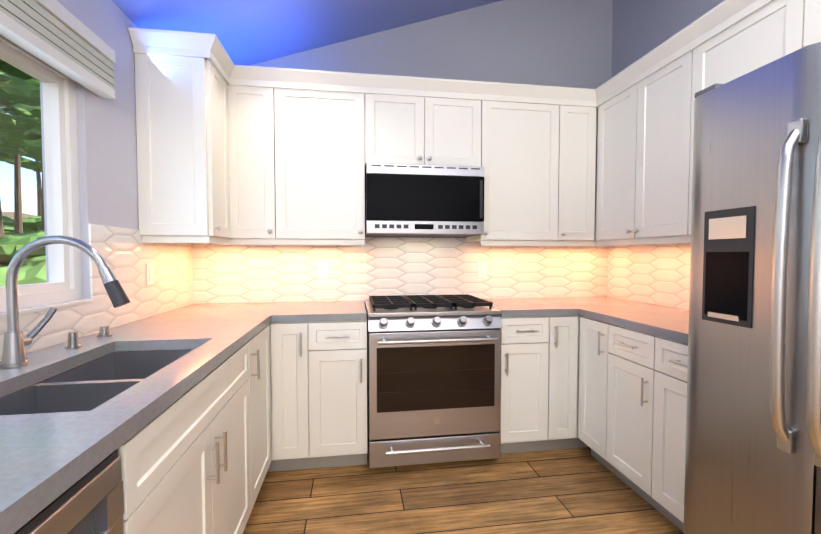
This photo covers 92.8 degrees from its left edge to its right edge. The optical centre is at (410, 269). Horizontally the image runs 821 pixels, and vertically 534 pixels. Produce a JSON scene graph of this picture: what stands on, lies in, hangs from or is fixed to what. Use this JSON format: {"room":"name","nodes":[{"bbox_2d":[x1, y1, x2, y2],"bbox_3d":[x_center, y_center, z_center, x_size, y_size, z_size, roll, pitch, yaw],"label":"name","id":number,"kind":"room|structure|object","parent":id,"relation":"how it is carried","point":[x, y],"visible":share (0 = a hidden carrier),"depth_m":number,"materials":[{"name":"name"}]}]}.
{"room":"kitchen","nodes":[
{"label":"kitchen","id":0,"kind":"room"},
{"bbox_2d":[0,0,138,312],"bbox_3d":[-1.165,-0.609,-0.058,0.160,3.700,5.400,0,2,-8],"label":"wall","id":1,"kind":"structure","parent":0,"point":[107,160],"depth_m":1.74,"materials":[{"name":"paint"}]},
{"bbox_2d":[0,35,93,317],"bbox_3d":[-1.242,-0.299,0.680,0.122,0.932,1.862,0,2,-8],"label":"window","id":2,"kind":"structure","parent":1,"relation":"in","point":[61,170],"depth_m":1.52,"materials":[{"name":"white plastic"}]},
{"bbox_2d":[0,0,115,98],"bbox_3d":[-1.155,-0.739,0.642,0.064,0.350,2.150,0,2,-8],"label":"blind valance","id":3,"kind":"object","parent":1,"relation":"attached to","point":[58,36],"visible":1,"depth_m":1.39,"materials":[{"name":"fabric"}]},
{"bbox_2d":[0,224,192,360],"bbox_3d":[-1.228,0.072,0.964,0.008,0.475,3.392,0,2,-8],"label":"wall tile","id":4,"kind":"structure","parent":1,"relation":"attached to","point":[127,255],"depth_m":1.84,"materials":[{"name":"white tile"}]},
{"bbox_2d":[146,263,153,284],"bbox_3d":[-1.383,0.025,2.076,0.009,0.114,0.072,0,2,-8],"label":"switch plate","id":5,"kind":"object","parent":4,"relation":"attached to","point":[149,273],"visible":1,"depth_m":2.07,"materials":[{"name":"white plastic"}]},
{"bbox_2d":[133,44,231,239],"bbox_3d":[-1.232,-0.643,2.152,0.347,0.930,0.313,0,2,-8],"label":"upper cabinet","id":6,"kind":"object","parent":1,"relation":"attached to","point":[229,152],"depth_m":2.01,"materials":[{"name":"paint"}]},
{"bbox_2d":[112,0,501,65],"bbox_3d":[0.437,-1.755,0.138,3.400,1.282,5.720,0,2,-8],"label":"ceiling","id":7,"kind":"structure","parent":0,"point":[249,32],"depth_m":2.38,"materials":[{"name":"paint"}]},
{"bbox_2d":[249,0,612,303],"bbox_3d":[0.031,-0.716,2.927,3.400,3.700,0.160,0,2,-8],"label":"wall","id":8,"kind":"structure","parent":0,"point":[563,43],"depth_m":2.90,"materials":[{"name":"paint"}]},
{"bbox_2d":[228,80,279,243],"bbox_3d":[-0.987,-0.656,2.521,0.278,0.930,0.336,0,2,-8],"label":"upper cabinet","id":9,"kind":"object","parent":8,"relation":"attached to","point":[253,101],"depth_m":2.36,"materials":[{"name":"paint"}]},
{"bbox_2d":[276,80,367,243],"bbox_3d":[-0.581,-0.658,2.581,0.544,0.930,0.336,0,2,-8],"label":"upper cabinet","id":10,"kind":"object","parent":8,"relation":"attached to","point":[322,129],"depth_m":2.42,"materials":[{"name":"paint"}]},
{"bbox_2d":[368,88,427,164],"bbox_3d":[-0.124,-0.898,2.640,0.380,0.455,0.336,0,2,-8],"label":"upper cabinet","id":11,"kind":"object","parent":8,"relation":"attached to","point":[397,117],"depth_m":2.48,"materials":[{"name":"paint"}]},
{"bbox_2d":[365,163,483,236],"bbox_3d":[0.073,-0.448,2.648,0.752,0.432,0.399,0,2,-8],"label":"over-the-range microwave","id":12,"kind":"object","parent":11,"relation":"attached to","point":[410,200],"visible":0.98,"depth_m":2.45,"materials":[{"name":"grey"}]},
{"bbox_2d":[192,237,607,302],"bbox_3d":[0.043,0.004,2.869,3.080,0.475,0.008,0,2,-8],"label":"wall tile","id":13,"kind":"structure","parent":8,"relation":"attached to","point":[372,266],"depth_m":2.84,"materials":[{"name":"white tile"}]},
{"bbox_2d":[318,263,327,278],"bbox_3d":[-0.619,0.010,2.763,0.072,0.114,0.009,0,2,-8],"label":"electrical outlet plate","id":14,"kind":"object","parent":13,"relation":"attached to","point":[322,270],"visible":1,"depth_m":2.76,"materials":[{"name":"white plastic"}]},
{"bbox_2d":[478,262,486,277],"bbox_3d":[0.539,0.004,2.933,0.072,0.114,0.009,0,2,-8],"label":"electrical outlet plate","id":15,"kind":"object","parent":13,"relation":"attached to","point":[482,269],"visible":1,"depth_m":2.93,"materials":[{"name":"white plastic"}]},
{"bbox_2d":[428,92,483,166],"bbox_3d":[0.252,-0.900,2.696,0.380,0.455,0.336,0,2,-8],"label":"upper cabinet","id":16,"kind":"object","parent":8,"relation":"attached to","point":[455,119],"depth_m":2.54,"materials":[{"name":"paint"}]},
{"bbox_2d":[466,96,563,243],"bbox_3d":[0.710,-0.665,2.772,0.546,0.930,0.336,0,2,-8],"label":"upper cabinet","id":17,"kind":"object","parent":8,"relation":"attached to","point":[524,135],"depth_m":2.61,"materials":[{"name":"paint"}]},
{"bbox_2d":[560,100,595,243],"bbox_3d":[1.115,-0.667,2.832,0.272,0.930,0.336,0,2,-8],"label":"upper cabinet","id":18,"kind":"object","parent":8,"relation":"attached to","point":[578,190],"depth_m":2.67,"materials":[{"name":"paint"}]},
{"bbox_2d":[243,447,682,533],"bbox_3d":[0.437,1.281,0.246,3.400,0.100,5.720,0,2,-8],"label":"floor","id":19,"kind":"structure","parent":0,"point":[582,490],"depth_m":1.98,"materials":[{"name":"brown wood"}]},
{"bbox_2d":[14,450,123,533],"bbox_3d":[-0.821,0.790,0.437,0.612,0.868,0.596,0,2,-8],"label":"dishwasher","id":20,"kind":"object","parent":19,"relation":"on","point":[91,502],"visible":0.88,"depth_m":0.68,"materials":[{"name":"grey metal"}]},
{"bbox_2d":[116,430,143,533],"bbox_3d":[-0.828,0.788,0.436,0.626,0.872,0.646,0,2,-8],"label":"base cabinet","id":21,"kind":"object","parent":19,"relation":"on","point":[132,471],"depth_m":0.80,"materials":[{"name":"paint"}]},
{"bbox_2d":[140,337,255,533],"bbox_3d":[-0.942,0.760,1.209,0.626,0.872,0.953,0,2,-8],"label":"base cabinet","id":22,"kind":"object","parent":19,"relation":"on","point":[195,458],"depth_m":1.20,"materials":[{"name":"paint"}]},
{"bbox_2d":[254,325,270,498],"bbox_3d":[-1.039,0.737,1.861,0.626,0.872,0.438,0,2,-8],"label":"base cabinet","id":23,"kind":"object","parent":19,"relation":"on","point":[263,419],"depth_m":1.97,"materials":[{"name":"paint"}]},
{"bbox_2d":[267,320,367,471],"bbox_3d":[-0.861,0.716,2.443,1.155,0.872,0.626,0,2,-8],"label":"base cabinet","id":24,"kind":"object","parent":19,"relation":"on","point":[318,392],"depth_m":2.18,"materials":[{"name":"paint"}]},
{"bbox_2d":[0,302,283,533],"bbox_3d":[-0.927,0.304,1.117,0.627,0.040,3.190,0,2,-8],"label":"countertop","id":25,"kind":"structure","parent":24,"relation":"on","point":[46,459],"depth_m":0.92,"materials":[{"name":"stone"}]},
{"bbox_2d":[0,235,129,368],"bbox_3d":[-1.028,0.089,1.200,0.342,0.382,0.138,0,2,-8],"label":"faucet","id":26,"kind":"object","parent":25,"relation":"on","point":[15,343],"visible":1,"depth_m":1.14,"materials":[{"name":"silver metal"}]},
{"bbox_2d":[65,326,111,348],"bbox_3d":[-1.202,0.243,1.464,0.046,0.055,0.245,0,2,-12],"label":"button","id":27,"kind":"object","parent":25,"relation":"on","point":[73,340],"visible":1,"depth_m":1.36,"materials":[{"name":"silver metal"}]},
{"bbox_2d":[0,349,193,415],"bbox_3d":[-0.894,0.431,1.152,0.390,0.212,0.760,0,2,-8],"label":"sink basin","id":28,"kind":"object","parent":25,"relation":"in","point":[91,385],"visible":0.15,"depth_m":1.14,"materials":[{"name":"metal"}]},
{"bbox_2d":[272,301,366,322],"bbox_3d":[-0.545,0.256,2.461,0.514,0.040,0.640,0,2,-8],"label":"countertop","id":29,"kind":"structure","parent":24,"relation":"on","point":[306,311],"depth_m":2.26,"materials":[{"name":"stone"}]},
{"bbox_2d":[365,294,502,467],"bbox_3d":[0.107,0.671,2.528,0.776,0.957,0.724,0,2,-8],"label":"range","id":30,"kind":"object","parent":19,"relation":"on","point":[433,378],"visible":0.98,"depth_m":2.23,"materials":[{"name":"grey metal"}]},
{"bbox_2d":[499,317,506,453],"bbox_3d":[0.099,0.711,2.584,0.822,0.872,0.626,0,2,-8],"label":"base cabinet","id":31,"kind":"object","parent":19,"relation":"on","point":[503,431],"depth_m":2.34,"materials":[{"name":"paint"}]},
{"bbox_2d":[507,315,588,452],"bbox_3d":[1.049,0.706,2.725,1.135,0.872,0.626,0,2,-8],"label":"base cabinet","id":32,"kind":"object","parent":19,"relation":"on","point":[543,351],"depth_m":2.38,"materials":[{"name":"paint"}]},
{"bbox_2d":[484,298,579,316],"bbox_3d":[0.737,0.250,2.651,0.494,0.040,0.640,0,2,-8],"label":"countertop","id":33,"kind":"structure","parent":32,"relation":"on","point":[509,307],"depth_m":2.44,"materials":[{"name":"stone"}]},
{"bbox_2d":[578,316,687,530],"bbox_3d":[1.397,0.733,1.964,0.662,0.873,0.975,0,2,-8],"label":"base cabinet","id":34,"kind":"object","parent":19,"relation":"on","point":[632,410],"visible":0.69,"depth_m":1.92,"materials":[{"name":"paint"}]},
{"bbox_2d":[544,296,688,343],"bbox_3d":[1.365,0.264,2.259,0.627,0.040,1.600,0,2,-8],"label":"countertop","id":35,"kind":"structure","parent":34,"relation":"on","point":[668,322],"depth_m":2.18,"materials":[{"name":"stone"}]},
{"bbox_2d":[683,42,820,533],"bbox_3d":[1.395,0.312,0.963,0.906,1.786,0.915,0,2,-8],"label":"refrigerator","id":36,"kind":"object","parent":19,"relation":"on","point":[753,444],"visible":1,"depth_m":1.11,"materials":[{"name":"grey metal"}]},
{"bbox_2d":[611,0,724,77],"bbox_3d":[2.040,-0.626,0.415,0.160,3.700,5.400,0,2,-8],"label":"wall","id":37,"kind":"structure","parent":0,"point":[641,28],"depth_m":2.69,"materials":[{"name":"paint"}]},
{"bbox_2d":[596,80,671,243],"bbox_3d":[1.472,-0.656,2.521,0.335,0.930,0.375,0,2,-8],"label":"upper cabinet","id":38,"kind":"object","parent":37,"relation":"attached to","point":[613,113],"depth_m":2.50,"materials":[{"name":"paint"}]},
{"bbox_2d":[607,243,690,309],"bbox_3d":[1.709,0.031,2.105,0.008,0.475,1.992,0,2,-8],"label":"wall tile","id":39,"kind":"structure","parent":37,"relation":"attached to","point":[658,274],"depth_m":2.64,"materials":[{"name":"white tile"}]},
{"bbox_2d":[632,44,687,239],"bbox_3d":[1.527,-0.643,2.151,0.335,0.930,0.375,0,2,-8],"label":"upper cabinet","id":40,"kind":"object","parent":37,"relation":"attached to","point":[658,94],"depth_m":2.14,"materials":[{"name":"paint"}]},
{"bbox_2d":[684,0,803,239],"bbox_3d":[1.589,-0.627,1.726,0.335,0.930,0.484,0,2,-8],"label":"upper cabinet","id":41,"kind":"object","parent":37,"relation":"attached to","point":[764,32],"depth_m":1.71,"materials":[{"name":"paint"}]},
{"bbox_2d":[804,0,820,46],"bbox_3d":[1.664,-0.849,1.214,0.335,0.450,0.535,0,2,-8],"label":"upper cabinet","id":42,"kind":"object","parent":37,"relation":"attached to","point":[812,8],"depth_m":1.42,"materials":[{"name":"paint"}]},
{"label":"outside","id":43,"kind":"structure","parent":0,"visible":0},
{"bbox_2d":[0,212,36,266],"bbox_3d":[-49.716,-4.178,25.004,88.500,12.074,115.000,0,2,-8],"label":"ground","id":44,"kind":"structure","parent":43,"point":[11,215],"depth_m":74.28,"materials":[{"name":"beige"}]},
{"bbox_2d":[0,111,13,158],"bbox_3d":[-28.201,-7.848,24.417,6.048,12.426,6.211,0,2,-8],"label":"tree","id":45,"kind":"object","parent":44,"relation":"on","point":[5,156],"depth_m":26.61,"materials":[{"name":"green plant"}]},
{"bbox_2d":[0,105,21,161],"bbox_3d":[-50.887,-13.741,47.573,8.848,16.392,7.871,0,2,-8],"label":"tree","id":46,"kind":"object","parent":44,"relation":"on","point":[2,159],"depth_m":48.86,"materials":[{"name":"green plant"}]},
{"bbox_2d":[0,61,39,138],"bbox_3d":[-15.703,-6.101,17.646,5.434,11.894,4.921,0,2,-8],"label":"tree","id":47,"kind":"object","parent":44,"relation":"on","point":[22,125],"depth_m":16.40,"materials":[{"name":"green plant"}]},
{"bbox_2d":[0,59,39,137],"bbox_3d":[-14.374,-4.868,12.734,4.761,10.490,5.168,0,2,-8],"label":"tree","id":48,"kind":"object","parent":44,"relation":"on","point":[27,91],"depth_m":12.76,"materials":[{"name":"green plant"}]},
{"bbox_2d":[0,63,39,236],"bbox_3d":[-18.477,-5.851,17.106,4.676,11.603,5.226,0,2,-8],"label":"tree","id":49,"kind":"object","parent":44,"relation":"on","point":[16,138],"depth_m":17.62,"materials":[{"name":"green plant"}]},
{"bbox_2d":[0,99,41,233],"bbox_3d":[-23.371,-7.155,23.770,4.488,12.064,5.123,0,2,-8],"label":"tree","id":50,"kind":"object","parent":44,"relation":"on","point":[17,153],"depth_m":23.44,"materials":[{"name":"green plant"}]},
{"bbox_2d":[0,215,45,285],"bbox_3d":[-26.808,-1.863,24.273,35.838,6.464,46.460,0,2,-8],"label":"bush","id":51,"kind":"object","parent":44,"relation":"on","point":[16,246],"depth_m":13.50,"materials":[{"name":"green plant"}]},
{"bbox_2d":[5,157,41,215],"bbox_3d":[-37.105,-10.693,39.404,6.266,14.034,6.468,0,2,-8],"label":"tree","id":52,"kind":"object","parent":44,"relation":"on","point":[31,164],"depth_m":39.20,"materials":[{"name":"green plant"}]},
{"bbox_2d":[8,107,40,149],"bbox_3d":[-18.880,-6.795,22.187,5.356,12.244,5.145,0,2,-8],"label":"tree","id":53,"kind":"object","parent":44,"relation":"on","point":[21,146],"depth_m":20.61,"materials":[{"name":"green plant"}]},
{"bbox_2d":[22,118,41,153],"bbox_3d":[-10.947,-4.190,13.949,3.973,8.946,4.032,0,2,-8],"label":"tree","id":54,"kind":"object","parent":44,"relation":"on","point":[36,144],"depth_m":12.46,"materials":[{"name":"green plant"}]},
{"bbox_2d":[25,151,44,229],"bbox_3d":[-29.068,-9.606,31.665,5.086,13.589,5.642,0,2,-8],"label":"tree","id":55,"kind":"object","parent":44,"relation":"on","point":[42,215],"depth_m":31.48,"materials":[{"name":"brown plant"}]}
]}

